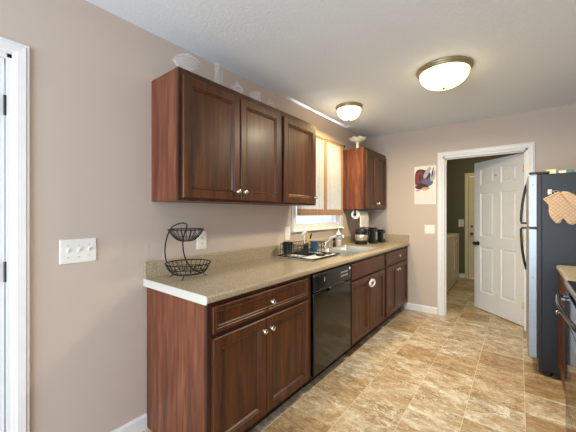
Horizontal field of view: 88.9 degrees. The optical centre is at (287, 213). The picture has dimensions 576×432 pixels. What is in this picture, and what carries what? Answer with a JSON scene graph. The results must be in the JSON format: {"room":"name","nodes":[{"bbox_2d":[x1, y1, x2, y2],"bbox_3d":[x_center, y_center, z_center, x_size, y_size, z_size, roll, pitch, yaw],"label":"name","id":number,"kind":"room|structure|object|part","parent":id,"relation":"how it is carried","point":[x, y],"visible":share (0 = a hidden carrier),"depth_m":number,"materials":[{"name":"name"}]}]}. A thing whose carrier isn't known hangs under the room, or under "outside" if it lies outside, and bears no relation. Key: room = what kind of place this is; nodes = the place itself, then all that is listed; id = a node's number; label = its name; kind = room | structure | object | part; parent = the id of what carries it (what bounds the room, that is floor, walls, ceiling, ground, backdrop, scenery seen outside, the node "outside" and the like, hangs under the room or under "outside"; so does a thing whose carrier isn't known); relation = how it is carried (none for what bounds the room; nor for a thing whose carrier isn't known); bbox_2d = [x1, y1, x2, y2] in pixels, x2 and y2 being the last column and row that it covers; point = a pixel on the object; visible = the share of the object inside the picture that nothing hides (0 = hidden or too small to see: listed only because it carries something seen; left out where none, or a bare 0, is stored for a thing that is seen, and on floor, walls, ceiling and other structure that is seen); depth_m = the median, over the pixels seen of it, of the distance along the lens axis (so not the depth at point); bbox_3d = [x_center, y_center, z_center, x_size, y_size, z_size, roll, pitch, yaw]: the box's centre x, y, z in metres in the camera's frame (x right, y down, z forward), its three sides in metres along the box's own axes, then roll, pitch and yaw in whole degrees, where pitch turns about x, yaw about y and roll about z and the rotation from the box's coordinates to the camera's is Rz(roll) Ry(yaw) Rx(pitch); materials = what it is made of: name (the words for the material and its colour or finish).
{"room":"kitchen","nodes":[
{"label":"kitchen","id":0,"kind":"room"},
{"bbox_2d":[0,0,365,431],"bbox_3d":[-0.997,0.094,1.748,0.120,2.440,7.120,0,0,38],"label":"wall","id":1,"kind":"structure","parent":0,"point":[93,70],"depth_m":1.61,"materials":[{"name":"beige paint"}]},
{"bbox_2d":[0,57,6,431],"bbox_3d":[-1.509,0.302,1.006,0.103,2.000,0.801,0,0,38],"label":"door","id":2,"kind":"structure","parent":1,"relation":"in","point":[3,98],"depth_m":1.32,"materials":[{"name":"white paint"}]},
{"bbox_2d":[0,37,29,431],"bbox_3d":[-1.547,0.268,1.031,0.139,2.092,0.959,0,0,38],"label":"trim","id":3,"kind":"structure","parent":1,"relation":"attached to","point":[16,56],"depth_m":1.33,"materials":[{"name":"white paint"}]},
{"bbox_2d":[59,238,96,264],"bbox_3d":[-1.083,0.195,1.524,0.021,0.124,0.164,0,0,38],"label":"light switch","id":4,"kind":"object","parent":1,"relation":"attached to","point":[70,250],"visible":1,"depth_m":1.52,"materials":[{"name":"white plastic"}]},
{"bbox_2d":[111,413,146,431],"bbox_3d":[-2.005,1.271,0.354,0.014,0.085,3.684,0,0,38],"label":"baseboard","id":5,"kind":"structure","parent":1,"relation":"attached to","point":[138,424],"depth_m":1.75,"materials":[{"name":"white paint"}]},
{"bbox_2d":[197,231,205,249],"bbox_3d":[-0.622,0.195,2.121,0.008,0.134,0.082,0,0,38],"label":"wall outlet","id":6,"kind":"object","parent":1,"relation":"attached to","point":[201,240],"visible":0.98,"depth_m":2.12,"materials":[{"name":"white plastic"}]},
{"bbox_2d":[152,66,280,204],"bbox_3d":[-0.433,-0.448,2.082,0.349,0.752,0.910,0,0,38],"label":"upper cabinet","id":7,"kind":"object","parent":1,"relation":"attached to","point":[213,142],"visible":1,"depth_m":1.82,"materials":[{"name":"red wood"}]},
{"bbox_3d":[-0.736,-0.448,1.751,0.281,0.752,0.016,0,0,38],"label":"panel","id":8,"kind":"part","parent":7,"relation":"part of","materials":[{"name":"red wood"}]},
{"bbox_3d":[-0.463,-0.437,1.825,0.019,0.698,0.427,0,0,38],"label":"door","id":9,"kind":"part","parent":7,"relation":"part of","materials":[{"name":"brown wood"}]},
{"bbox_3d":[-0.195,-0.437,2.168,0.019,0.698,0.424,0,0,38],"label":"door","id":10,"kind":"part","parent":7,"relation":"part of","materials":[{"name":"brown wood"}]},
{"bbox_2d":[144,234,408,278],"bbox_3d":[0.390,0.350,2.913,0.619,0.100,3.327,0,0,38],"label":"backsplash","id":11,"kind":"structure","parent":1,"relation":"attached to","point":[152,269],"depth_m":2.31,"materials":[{"name":"laminate"}]},
{"bbox_2d":[285,227,289,239],"bbox_3d":[-0.001,0.202,2.913,0.008,0.132,0.078,0,0,38],"label":"wall outlet","id":12,"kind":"object","parent":1,"relation":"attached to","point":[287,229],"visible":1,"depth_m":2.91,"materials":[{"name":"white plastic"}]},
{"bbox_2d":[271,111,317,205],"bbox_3d":[0.005,-0.448,2.641,0.349,0.752,0.507,0,0,38],"label":"upper cabinet","id":13,"kind":"object","parent":1,"relation":"attached to","point":[298,136],"visible":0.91,"depth_m":2.52,"materials":[{"name":"brown wood"}]},
{"bbox_3d":[0.108,-0.437,2.554,0.019,0.698,0.470,0,0,38],"label":"door","id":14,"kind":"part","parent":13,"relation":"part of","materials":[{"name":"brown wood"}]},
{"bbox_2d":[291,206,343,232],"bbox_3d":[0.335,-0.318,3.414,0.140,1.030,1.077,0,0,38],"label":"window","id":15,"kind":"structure","parent":1,"relation":"in","point":[337,220],"depth_m":3.34,"materials":[{"name":"white paint"}]},
{"bbox_3d":[0.334,-0.101,3.417,0.025,0.484,0.938,0,0,38],"label":"sash","id":16,"kind":"part","parent":15,"relation":"part of","materials":[{"name":"glass"}]},
{"bbox_2d":[343,147,385,209],"bbox_3d":[1.076,-0.436,4.007,0.349,0.770,0.735,0,0,38],"label":"upper cabinet","id":17,"kind":"object","parent":1,"relation":"attached to","point":[364,169],"visible":0.99,"depth_m":3.77,"materials":[{"name":"red wood"}]},
{"bbox_3d":[0.828,-0.436,3.745,0.281,0.770,0.016,0,0,38],"label":"panel","id":18,"kind":"part","parent":17,"relation":"part of","materials":[{"name":"red wood"}]},
{"bbox_2d":[349,136,365,147],"bbox_3d":[0.896,-0.895,3.789,0.222,0.148,0.222,0,0,-29],"label":"pedestal bowl","id":19,"kind":"object","parent":17,"relation":"on","point":[359,139],"visible":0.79,"depth_m":3.73,"materials":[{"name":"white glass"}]},
{"bbox_3d":[1.072,-0.426,3.783,0.019,0.716,0.336,0,0,38],"label":"door","id":20,"kind":"part","parent":17,"relation":"part of","materials":[{"name":"brown wood"}]},
{"bbox_3d":[1.167,-0.436,3.936,0.019,0.770,0.735,0,0,38],"label":"frame","id":21,"kind":"part","parent":17,"relation":"part of","materials":[{"name":"brown wood"}]},
{"bbox_3d":[1.287,-0.426,4.057,0.019,0.716,0.346,0,0,38],"label":"door","id":22,"kind":"part","parent":17,"relation":"part of","materials":[{"name":"brown wood"}]},
{"bbox_3d":[0.947,-0.007,3.871,0.040,0.087,0.325,0,0,38],"label":"towel holder","id":23,"kind":"object","parent":17,"relation":"attached to","visible":0},
{"bbox_2d":[351,210,368,226],"bbox_3d":[0.954,0.072,3.868,0.126,0.226,0.285,0,0,38],"label":"paper towel roll","id":24,"kind":"object","parent":23,"relation":"hanging from","point":[363,215],"visible":1,"depth_m":3.80,"materials":[{"name":"paper"}]},
{"bbox_3d":[0.381,-0.851,3.346,0.075,0.032,1.065,0,0,38],"label":"curtain rod","id":25,"kind":"object","parent":1,"relation":"attached to","visible":0},
{"bbox_2d":[297,135,326,215],"bbox_3d":[0.258,-0.418,3.151,0.041,0.884,0.573,0,0,38],"label":"curtain","id":26,"kind":"object","parent":25,"relation":"hanging from","point":[320,208],"visible":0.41,"depth_m":3.25,"materials":[{"name":"white fabric"}]},
{"bbox_2d":[327,139,342,214],"bbox_3d":[0.566,-0.418,3.543,0.041,0.884,0.395,0,0,38],"label":"curtain","id":27,"kind":"object","parent":25,"relation":"hanging from","point":[334,150],"visible":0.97,"depth_m":3.52,"materials":[{"name":"white fabric"}]},
{"bbox_2d":[86,0,575,137],"bbox_3d":[0.908,-1.176,1.893,2.940,0.100,9.940,0,0,38],"label":"ceiling","id":28,"kind":"structure","parent":0,"point":[318,56],"depth_m":2.01,"materials":[{"name":"white paint"}]},
{"bbox_2d":[336,102,362,120],"bbox_3d":[0.644,-1.047,3.104,0.280,0.159,0.280,0,0,38],"label":"ceiling light","id":29,"kind":"object","parent":28,"relation":"attached to","point":[347,111],"visible":1,"depth_m":3.02,"materials":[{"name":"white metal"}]},
{"bbox_2d":[416,56,473,90],"bbox_3d":[1.219,-1.044,2.297,0.396,0.164,0.396,0,0,38],"label":"ceiling light","id":30,"kind":"object","parent":28,"relation":"attached to","point":[444,73],"visible":1,"depth_m":2.19,"materials":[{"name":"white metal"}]},
{"bbox_2d":[141,278,566,431],"bbox_3d":[0.908,1.364,1.893,2.940,0.100,9.940,0,0,38],"label":"floor","id":31,"kind":"structure","parent":0,"point":[469,368],"depth_m":2.27,"materials":[{"name":"tile"}]},
{"bbox_2d":[147,274,310,431],"bbox_3d":[-0.332,0.878,1.968,0.649,0.872,0.913,0,0,38],"label":"base cabinet","id":32,"kind":"object","parent":31,"relation":"on","point":[225,365],"visible":0.98,"depth_m":1.66,"materials":[{"name":"red wood"}]},
{"bbox_3d":[-0.636,0.878,1.636,0.581,0.872,0.016,0,0,38],"label":"panel","id":33,"kind":"part","parent":32,"relation":"part of","materials":[{"name":"red wood"}]},
{"bbox_3d":[-0.254,0.911,1.605,0.019,0.575,0.387,0,0,38],"label":"door","id":34,"kind":"part","parent":32,"relation":"part of","materials":[{"name":"brown wood"}]},
{"bbox_3d":[-0.123,0.828,1.804,0.019,0.772,0.913,0,0,38],"label":"frame","id":35,"kind":"part","parent":32,"relation":"part of","materials":[{"name":"brown wood"}]},
{"bbox_3d":[-0.117,0.533,1.782,0.017,0.134,0.834,0,0,38],"label":"drawer","id":36,"kind":"part","parent":32,"relation":"part of","materials":[{"name":"brown wood"}]},
{"bbox_2d":[143,234,409,304],"bbox_3d":[0.393,0.372,2.909,0.629,0.144,3.332,0,0,38],"label":"countertop","id":37,"kind":"structure","parent":32,"relation":"on","point":[229,274],"depth_m":2.01,"materials":[{"name":"laminate"}]},
{"bbox_2d":[164,222,210,280],"bbox_3d":[-0.626,0.228,1.845,0.278,0.341,0.278,0,0,38],"label":"wire basket","id":38,"kind":"object","parent":37,"relation":"on","point":[171,229],"visible":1,"depth_m":1.84,"materials":[{"name":"black metal"}]},
{"bbox_2d":[168,228,203,241],"bbox_3d":[-0.640,0.136,1.847,0.218,0.077,0.218,0,0,38],"label":"bowl","id":39,"kind":"object","parent":38,"relation":"on","point":[170,230],"depth_m":1.84,"materials":[{"name":"black metal"}]},
{"bbox_2d":[164,259,210,275],"bbox_3d":[-0.626,0.342,1.845,0.278,0.069,0.278,0,0,38],"label":"bowl","id":40,"kind":"object","parent":38,"relation":"on","point":[169,266],"depth_m":1.83,"materials":[{"name":"black metal"}]},
{"bbox_2d":[277,251,339,260],"bbox_3d":[0.200,0.387,2.740,0.394,0.015,0.470,0,0,38],"label":"tray","id":41,"kind":"object","parent":37,"relation":"on","point":[312,257],"visible":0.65,"depth_m":2.62,"materials":[{"name":"white plastic"}]},
{"bbox_2d":[280,240,324,256],"bbox_3d":[0.144,0.329,2.765,0.236,0.108,0.394,0,0,38],"label":"dish rack","id":42,"kind":"object","parent":41,"relation":"on","point":[303,251],"visible":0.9,"depth_m":2.70,"materials":[{"name":"black metal"}]},
{"bbox_2d":[283,241,292,254],"bbox_3d":[-0.002,0.321,2.701,0.098,0.112,0.098,0,0,38],"label":"utensil cup","id":43,"kind":"object","parent":42,"relation":"in","point":[287,247],"visible":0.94,"depth_m":2.66,"materials":[{"name":"black plastic"}]},
{"bbox_2d":[310,241,317,251],"bbox_3d":[0.254,0.325,2.866,0.078,0.104,0.078,0,0,38],"label":"tumbler","id":44,"kind":"object","parent":42,"relation":"in","point":[311,242],"visible":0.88,"depth_m":2.84,"materials":[{"name":"blue plastic"}]},
{"bbox_3d":[0.176,0.337,2.868,0.052,0.080,0.052,0,0,38],"label":"utensil holder","id":45,"kind":"object","parent":42,"relation":"in","visible":0},
{"bbox_2d":[302,228,308,243],"bbox_3d":[0.166,0.254,2.867,0.074,0.231,0.040,0,0,-17],"label":"dish brush","id":46,"kind":"object","parent":45,"relation":"in","point":[305,230],"visible":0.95,"depth_m":2.85,"materials":[{"name":"white plastic"}]},
{"bbox_2d":[307,233,311,243],"bbox_3d":[0.206,0.283,2.885,0.063,0.173,0.026,0,0,-14],"label":"utensil","id":47,"kind":"object","parent":45,"relation":"in","point":[309,236],"visible":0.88,"depth_m":2.88,"materials":[{"name":"yellow plastic"}]},
{"bbox_2d":[319,234,344,248],"bbox_3d":[0.498,0.313,3.244,0.252,0.165,0.249,0,0,38],"label":"faucet","id":48,"kind":"object","parent":37,"relation":"on","point":[339,235],"visible":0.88,"depth_m":3.27,"materials":[{"name":"silver metal"}]},
{"bbox_2d":[317,245,379,256],"bbox_3d":[0.594,0.482,3.169,0.520,0.174,0.840,0,0,38],"label":"sink","id":49,"kind":"object","parent":37,"relation":"in","point":[344,250],"visible":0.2,"depth_m":3.23,"materials":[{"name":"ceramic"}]},
{"bbox_3d":[0.488,0.482,2.994,0.410,0.174,0.375,0,0,38],"label":"bowl","id":50,"kind":"part","parent":49,"relation":"part of","materials":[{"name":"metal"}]},
{"bbox_2d":[336,226,343,245],"bbox_3d":[0.623,0.278,3.559,0.094,0.234,0.069,0,0,38],"label":"soap bottle","id":51,"kind":"object","parent":49,"relation":"on","point":[338,239],"visible":0.94,"depth_m":3.54,"materials":[{"name":"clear plastic"}]},
{"bbox_3d":[0.738,0.482,3.313,0.410,0.174,0.375,0,0,38],"label":"bowl","id":52,"kind":"part","parent":49,"relation":"part of","materials":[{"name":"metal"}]},
{"bbox_2d":[355,228,369,244],"bbox_3d":[0.957,0.297,3.807,0.168,0.204,0.185,0,0,38],"label":"coffee maker","id":53,"kind":"object","parent":37,"relation":"on","point":[361,234],"visible":1,"depth_m":3.73,"materials":[{"name":"black plastic"}]},
{"bbox_2d":[355,234,367,240],"bbox_3d":[0.948,0.314,3.799,0.163,0.082,0.163,0,0,38],"label":"pot","id":54,"kind":"object","parent":53,"relation":"on","point":[358,237],"depth_m":3.73,"materials":[{"name":"metal"}]},
{"bbox_3d":[0.948,0.234,3.799,0.163,0.078,0.163,0,0,38],"label":"lid","id":55,"kind":"part","parent":53,"relation":"part of","materials":[{"name":"black plastic"}]},
{"bbox_2d":[368,226,377,243],"bbox_3d":[1.126,0.283,3.895,0.102,0.233,0.100,0,0,38],"label":"canister","id":56,"kind":"object","parent":37,"relation":"on","point":[373,239],"visible":0.95,"depth_m":3.85,"materials":[{"name":"black plastic"}]},
{"bbox_2d":[378,228,384,241],"bbox_3d":[1.280,0.300,4.060,0.102,0.198,0.100,0,0,38],"label":"canister","id":57,"kind":"object","parent":37,"relation":"on","point":[381,233],"visible":0.86,"depth_m":4.01,"materials":[{"name":"black plastic"}]},
{"bbox_3d":[0.004,0.911,1.935,0.019,0.575,0.443,0,0,38],"label":"door","id":58,"kind":"part","parent":32,"relation":"part of","materials":[{"name":"brown wood"}]},
{"bbox_2d":[302,263,350,387],"bbox_3d":[0.144,0.880,2.572,0.619,0.868,0.614,0,0,38],"label":"dishwasher","id":59,"kind":"object","parent":31,"relation":"on","point":[330,288],"visible":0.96,"depth_m":2.33,"materials":[{"name":"black plastic"}]},
{"bbox_3d":[0.361,0.903,2.403,0.039,0.611,0.601,0,0,38],"label":"door","id":60,"kind":"part","parent":59,"relation":"part of","materials":[{"name":"black metal"}]},
{"bbox_3d":[0.362,0.522,2.402,0.041,0.140,0.601,0,0,38],"label":"control panel","id":61,"kind":"part","parent":59,"relation":"part of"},
{"bbox_2d":[342,253,383,355],"bbox_3d":[0.604,0.878,3.161,0.649,0.872,0.871,0,0,38],"label":"base cabinet","id":62,"kind":"object","parent":31,"relation":"on","point":[367,302],"visible":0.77,"depth_m":2.92,"materials":[{"name":"brown wood"}]},
{"bbox_3d":[0.694,0.915,2.815,0.019,0.568,0.396,0,0,38],"label":"door","id":63,"kind":"part","parent":62,"relation":"part of","materials":[{"name":"brown wood"}]},
{"bbox_3d":[0.824,0.538,2.981,0.018,0.148,0.816,0,0,38],"label":"false drawer","id":64,"kind":"part","parent":62,"relation":"part of","materials":[{"name":"brown wood"}]},
{"bbox_2d":[369,279,375,286],"bbox_3d":[0.849,0.702,2.951,0.024,0.080,0.140,0,0,38],"label":"child safety latch","id":65,"kind":"object","parent":62,"relation":"attached to","point":[371,280],"visible":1,"depth_m":2.93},
{"bbox_3d":[0.949,0.915,3.139,0.019,0.568,0.412,0,0,38],"label":"door","id":66,"kind":"part","parent":62,"relation":"part of","materials":[{"name":"brown wood"}]},
{"bbox_2d":[378,246,407,326],"bbox_3d":[1.151,0.878,3.860,0.649,0.872,0.895,0,0,38],"label":"base cabinet","id":67,"kind":"object","parent":31,"relation":"on","point":[395,261],"visible":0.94,"depth_m":3.59,"materials":[{"name":"brown wood"}]},
{"bbox_3d":[1.229,0.913,3.498,0.019,0.571,0.358,0,0,38],"label":"door","id":68,"kind":"part","parent":67,"relation":"part of","materials":[{"name":"brown wood"}]},
{"bbox_3d":[1.367,0.537,3.675,0.017,0.146,0.808,0,0,38],"label":"drawer","id":69,"kind":"part","parent":67,"relation":"part of","materials":[{"name":"brown wood"}]},
{"bbox_3d":[1.481,0.913,3.819,0.019,0.571,0.442,0,0,38],"label":"door","id":70,"kind":"part","parent":67,"relation":"part of","materials":[{"name":"brown wood"}]},
{"bbox_2d":[447,235,452,291],"bbox_3d":[2.431,0.779,5.137,0.693,1.069,0.685,0,0,38],"label":"washing machine","id":71,"kind":"object","parent":31,"relation":"on","point":[449,238],"visible":0.16,"depth_m":4.95,"materials":[{"name":"white metal"}]},
{"bbox_2d":[447,233,458,284],"bbox_3d":[2.876,0.779,5.697,0.702,1.069,0.685,0,0,38],"label":"dryer","id":72,"kind":"object","parent":31,"relation":"on","point":[455,235],"visible":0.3,"depth_m":5.44,"materials":[{"name":"white metal"}]},
{"bbox_3d":[3.147,0.764,5.484,0.012,0.500,0.485,0,0,38],"label":"door","id":73,"kind":"part","parent":72,"relation":"part of","materials":[{"name":"white metal"}]},
{"bbox_2d":[520,171,575,376],"bbox_3d":[2.504,0.489,2.470,0.871,1.650,0.742,0,0,38],"label":"refrigerator","id":74,"kind":"object","parent":31,"relation":"on","point":[550,244],"visible":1,"depth_m":2.35,"materials":[{"name":"black metal"}]},
{"bbox_3d":[2.373,0.351,2.956,0.064,0.432,0.022,0,0,38],"label":"handle","id":75,"kind":"part","parent":74,"relation":"part of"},
{"bbox_3d":[2.373,-0.088,2.956,0.064,0.400,0.022,0,0,38],"label":"handle","id":76,"kind":"part","parent":74,"relation":"part of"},
{"bbox_3d":[2.226,0.653,2.689,0.060,1.052,0.740,0,0,38],"label":"fridge door","id":77,"kind":"part","parent":74,"relation":"part of","materials":[{"name":"silver metal"}]},
{"bbox_3d":[2.226,-0.100,2.689,0.060,0.433,0.740,0,0,38],"label":"freezer door","id":78,"kind":"part","parent":74,"relation":"part of","materials":[{"name":"silver metal"}]},
{"bbox_2d":[546,169,555,173],"bbox_3d":[2.252,-0.337,2.529,0.060,0.045,0.280,0,0,38],"label":"carton","id":79,"kind":"object","parent":74,"relation":"on","point":[552,171],"visible":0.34,"depth_m":2.41,"materials":[{"name":"yellow cardboard"}]},
{"bbox_2d":[556,274,567,392],"bbox_3d":[2.121,0.878,1.809,0.682,0.872,0.685,0,0,38],"label":"base cabinet","id":80,"kind":"object","parent":31,"relation":"on","point":[561,322],"visible":0.42,"depth_m":2.15,"materials":[{"name":"brown wood"}]},
{"bbox_3d":[1.884,0.913,1.995,0.019,0.571,0.645,0,0,38],"label":"door","id":81,"kind":"part","parent":80,"relation":"part of","materials":[{"name":"brown wood"}]},
{"bbox_3d":[1.885,0.537,1.995,0.017,0.146,0.645,0,0,38],"label":"drawer","id":82,"kind":"part","parent":80,"relation":"part of","materials":[{"name":"brown wood"}]},
{"bbox_2d":[556,265,575,280],"bbox_3d":[2.130,0.370,1.805,0.662,0.140,0.701,0,0,38],"label":"countertop","id":83,"kind":"structure","parent":80,"relation":"on","point":[568,273],"depth_m":2.02,"materials":[{"name":"laminate"}]},
{"bbox_2d":[555,280,575,431],"bbox_3d":[1.643,0.754,1.252,0.732,1.060,0.754,0,0,38],"label":"range","id":84,"kind":"object","parent":31,"relation":"on","point":[569,314],"visible":1,"depth_m":1.54,"materials":[{"name":"black metal"}]},
{"bbox_3d":[1.383,0.483,1.456,0.070,0.048,0.704,0,0,38],"label":"handle","id":85,"kind":"part","parent":84,"relation":"part of","materials":[{"name":"silver metal"}]},
{"bbox_3d":[1.415,1.181,1.431,0.023,0.165,0.742,0,0,38],"label":"storage drawer","id":86,"kind":"part","parent":84,"relation":"part of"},
{"bbox_3d":[1.414,0.770,1.432,0.025,0.637,0.742,0,0,38],"label":"oven door","id":87,"kind":"part","parent":84,"relation":"part of","materials":[{"name":"black glass"}]},
{"bbox_3d":[1.407,0.408,1.437,0.010,0.026,0.754,0,0,38],"label":"trim","id":88,"kind":"part","parent":84,"relation":"part of","materials":[{"name":"silver metal"}]},
{"bbox_2d":[568,281,575,292],"bbox_3d":[1.643,0.407,1.252,0.592,0.024,0.754,0,0,38],"label":"cooktop","id":89,"kind":"object","parent":84,"relation":"in","point":[571,284],"depth_m":1.59,"materials":[{"name":"black glass"}]},
{"bbox_2d":[366,104,575,307],"bbox_3d":[2.272,0.094,3.632,2.700,2.440,0.120,0,0,38],"label":"wall","id":90,"kind":"structure","parent":0,"point":[552,130],"depth_m":3.87,"materials":[{"name":"beige paint"}]},
{"bbox_2d":[404,302,436,314],"bbox_3d":[2.445,1.271,3.411,2.125,0.085,0.014,0,0,38],"label":"baseboard","id":91,"kind":"structure","parent":90,"relation":"attached to","point":[433,310],"depth_m":3.93,"materials":[{"name":"white paint"}]},
{"bbox_2d":[414,165,435,203],"bbox_3d":[1.820,-0.374,3.905,0.266,0.508,0.007,0,0,38],"label":"wall calendar","id":92,"kind":"object","parent":90,"relation":"attached to","point":[424,176],"visible":1,"depth_m":3.90,"materials":[{"name":"white paper"}]},
{"bbox_2d":[415,167,435,190],"bbox_3d":[1.820,-0.454,3.902,0.256,0.315,0.002,0,0,38],"label":"picture","id":93,"kind":"object","parent":92,"relation":"attached to","point":[425,177],"depth_m":3.90,"materials":[{"name":"multicoloured paper"}]},
{"bbox_2d":[424,225,434,233],"bbox_3d":[1.864,0.214,3.869,0.125,0.118,0.009,0,0,38],"label":"light switch","id":94,"kind":"object","parent":90,"relation":"attached to","point":[428,229],"visible":1,"depth_m":3.87,"materials":[{"name":"white plastic"}]},
{"bbox_2d":[437,142,534,329],"bbox_3d":[2.360,0.265,3.562,0.969,2.097,0.156,0,0,38],"label":"trim","id":95,"kind":"structure","parent":90,"relation":"attached to","point":[528,148],"depth_m":3.77,"materials":[{"name":"white paint"}]},
{"bbox_2d":[473,153,523,325],"bbox_3d":[2.652,0.302,3.733,0.166,2.000,0.779,0,0,-3],"label":"door","id":96,"kind":"structure","parent":90,"relation":"in","point":[499,182],"depth_m":3.71,"materials":[{"name":"white paint"}]},
{"bbox_2d":[447,152,523,277],"bbox_3d":[3.938,0.094,5.757,2.700,2.440,0.120,0,0,38],"label":"wall","id":97,"kind":"structure","parent":0,"point":[456,168],"depth_m":6.01,"materials":[{"name":"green paint"}]},
{"bbox_2d":[458,219,463,226],"bbox_3d":[3.532,0.200,5.993,0.095,0.150,0.009,0,0,38],"label":"light switch","id":98,"kind":"object","parent":97,"relation":"attached to","point":[460,221],"visible":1,"depth_m":5.99,"materials":[{"name":"white plastic"}]},
{"bbox_2d":[465,173,473,277],"bbox_3d":[3.938,0.253,5.668,0.914,2.122,0.019,0,0,38],"label":"trim","id":99,"kind":"structure","parent":97,"relation":"attached to","point":[466,174],"depth_m":5.92,"materials":[{"name":"beige paint"}]},
{"bbox_2d":[469,177,473,277],"bbox_3d":[3.941,0.287,5.671,0.780,2.030,0.101,0,0,38],"label":"door","id":100,"kind":"structure","parent":97,"relation":"in","point":[471,179],"depth_m":5.89,"materials":[{"name":"beige paint"}]},
{"bbox_3d":[2.068,-0.168,2.318,0.024,0.040,0.039,0,0,38],"label":"hook","id":101,"kind":"object","parent":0,"visible":0},
{"bbox_2d":[543,191,575,224],"bbox_3d":[2.111,-0.043,2.276,0.202,0.264,0.019,0,0,38],"label":"oven mitt","id":102,"kind":"object","parent":101,"relation":"hanging from","point":[560,209],"visible":1,"depth_m":2.27,"materials":[{"name":"beige fabric"}]},
{"bbox_2d":[551,190,575,208],"bbox_3d":[2.163,-0.072,2.256,0.231,0.214,0.024,0,0,35],"label":"oven mitt","id":103,"kind":"object","parent":101,"relation":"hanging from","point":[570,197],"visible":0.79,"depth_m":2.25,"materials":[{"name":"beige fabric"}]}
]}

